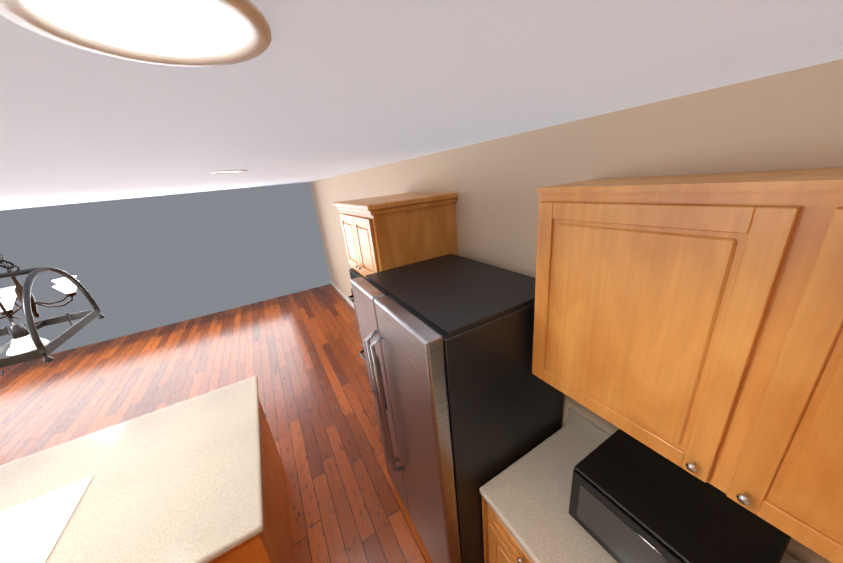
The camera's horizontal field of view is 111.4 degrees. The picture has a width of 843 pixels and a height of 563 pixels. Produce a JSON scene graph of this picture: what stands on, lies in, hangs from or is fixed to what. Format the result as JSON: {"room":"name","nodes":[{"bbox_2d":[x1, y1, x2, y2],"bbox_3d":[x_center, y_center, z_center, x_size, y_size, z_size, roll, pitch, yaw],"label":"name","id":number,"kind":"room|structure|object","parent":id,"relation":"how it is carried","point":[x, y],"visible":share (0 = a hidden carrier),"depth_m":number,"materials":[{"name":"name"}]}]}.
{"room":"kitchen","nodes":[
{"label":"kitchen","id":0,"kind":"room"},
{"bbox_2d":[0,284,431,562],"bbox_3d":[-3.243,1.972,2.377,10.070,0.100,8.120,-16,22,-26],"label":"floor","id":1,"kind":"structure","parent":0,"point":[297,354],"depth_m":3.62,"materials":[{"name":"brown wood"}]},
{"bbox_2d":[216,403,294,562],"bbox_3d":[-1.640,1.548,1.622,1.478,0.890,1.260,-16,22,-26],"label":"kitchen island","id":2,"kind":"object","parent":1,"relation":"on","point":[276,546],"depth_m":1.75,"materials":[{"name":"brown wood"}]},
{"bbox_2d":[0,376,263,562],"bbox_3d":[-1.671,1.117,1.448,1.540,0.040,1.269,-16,22,-26],"label":"island countertop","id":3,"kind":"structure","parent":2,"relation":"on","point":[182,482],"depth_m":1.51,"materials":[{"name":"beige stone"}]},
{"bbox_2d":[0,475,93,562],"bbox_3d":[-1.826,1.182,1.243,0.410,0.008,0.580,-16,22,-26],"label":"cutting board","id":4,"kind":"object","parent":3,"relation":"on","point":[31,530],"visible":1,"depth_m":1.35,"materials":[{"name":"white plastic"}]},
{"bbox_2d":[333,193,457,390],"bbox_3d":[-0.162,0.395,2.505,0.713,2.165,0.840,-16,22,-26],"label":"tall cabinet","id":5,"kind":"object","parent":1,"relation":"on","point":[383,233],"visible":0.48,"depth_m":1.93,"materials":[{"name":"brown wood"}]},
{"bbox_2d":[351,254,562,562],"bbox_3d":[0.190,0.826,1.823,0.864,1.750,0.915,-16,22,-26],"label":"fridge","id":6,"kind":"object","parent":1,"relation":"on","point":[468,403],"visible":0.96,"depth_m":1.33,"materials":[{"name":"grey metal"}]},
{"bbox_2d":[482,420,567,562],"bbox_3d":[0.716,1.369,1.438,0.621,0.890,0.499,-16,22,-26],"label":"base cabinet","id":7,"kind":"object","parent":1,"relation":"on","point":[499,547],"depth_m":1.35,"materials":[{"name":"brown wood"}]},
{"bbox_2d":[480,420,617,562],"bbox_3d":[0.934,1.076,0.811,0.652,0.040,1.573,-16,22,-26],"label":"countertop","id":8,"kind":"structure","parent":7,"relation":"on","point":[531,497],"depth_m":1.24,"materials":[{"name":"beige stone"}]},
{"bbox_2d":[568,429,791,562],"bbox_3d":[0.856,0.843,1.016,0.374,0.270,0.470,-16,22,-26],"label":"microwave","id":9,"kind":"object","parent":8,"relation":"on","point":[633,500],"visible":0.92,"depth_m":0.95,"materials":[{"name":"black metal"}]},
{"bbox_2d":[0,0,842,210],"bbox_3d":[-3.491,-0.406,1.518,10.070,0.100,8.120,-16,22,-26],"label":"ceiling","id":10,"kind":"structure","parent":0,"point":[318,90],"depth_m":0.51,"materials":[{"name":"white paint"}]},
{"bbox_2d":[0,276,23,318],"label":"light","id":11,"kind":"object","parent":10,"relation":"hanging from","point":[13,294],"depth_m":2.54,"materials":[{"name":"white glass"}]},
{"bbox_2d":[0,260,103,376],"bbox_3d":[-1.912,0.033,1.013,0.794,0.688,0.508,-16,22,-26],"label":"chandelier","id":12,"kind":"object","parent":10,"relation":"hanging from","point":[23,342],"visible":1,"depth_m":1.18,"materials":[{"name":"grey metal"}]},
{"bbox_2d":[30,277,76,317],"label":"light","id":13,"kind":"object","parent":10,"relation":"hanging from","point":[64,285],"depth_m":2.65,"materials":[{"name":"white glass"}]},
{"bbox_2d":[0,0,271,66],"bbox_3d":[-0.243,-0.234,0.261,0.196,0.006,0.196,-16,22,-26],"label":"recessed light","id":14,"kind":"object","parent":10,"relation":"in","point":[196,33],"visible":1,"depth_m":0.27,"materials":[{"name":"white glass"}]},
{"bbox_2d":[211,170,246,173],"bbox_3d":[-1.221,-0.696,1.824,0.196,0.006,0.196,-16,22,-26],"label":"recessed light","id":15,"kind":"object","parent":10,"relation":"in","point":[226,171],"visible":1,"depth_m":1.82,"materials":[{"name":"white"}]},
{"bbox_2d":[310,59,842,562],"bbox_3d":[-0.326,-0.094,3.499,0.120,2.440,8.120,-16,22,-26],"label":"wall","id":16,"kind":"structure","parent":0,"point":[788,121],"depth_m":1.12,"materials":[{"name":"beige paint"}]},
{"bbox_2d":[331,281,353,307],"bbox_3d":[-1.352,0.482,5.686,0.013,0.085,3.750,-16,22,-26],"label":"baseboard","id":17,"kind":"structure","parent":16,"relation":"attached to","point":[343,295],"depth_m":6.22,"materials":[{"name":"white wood"}]},
{"bbox_2d":[532,168,842,562],"bbox_3d":[0.897,0.154,0.715,0.341,0.798,1.240,-16,22,-26],"label":"upper cabinet","id":18,"kind":"object","parent":16,"relation":"attached to","point":[692,324],"visible":1,"depth_m":0.68,"materials":[{"name":"brown wood"}]}
]}

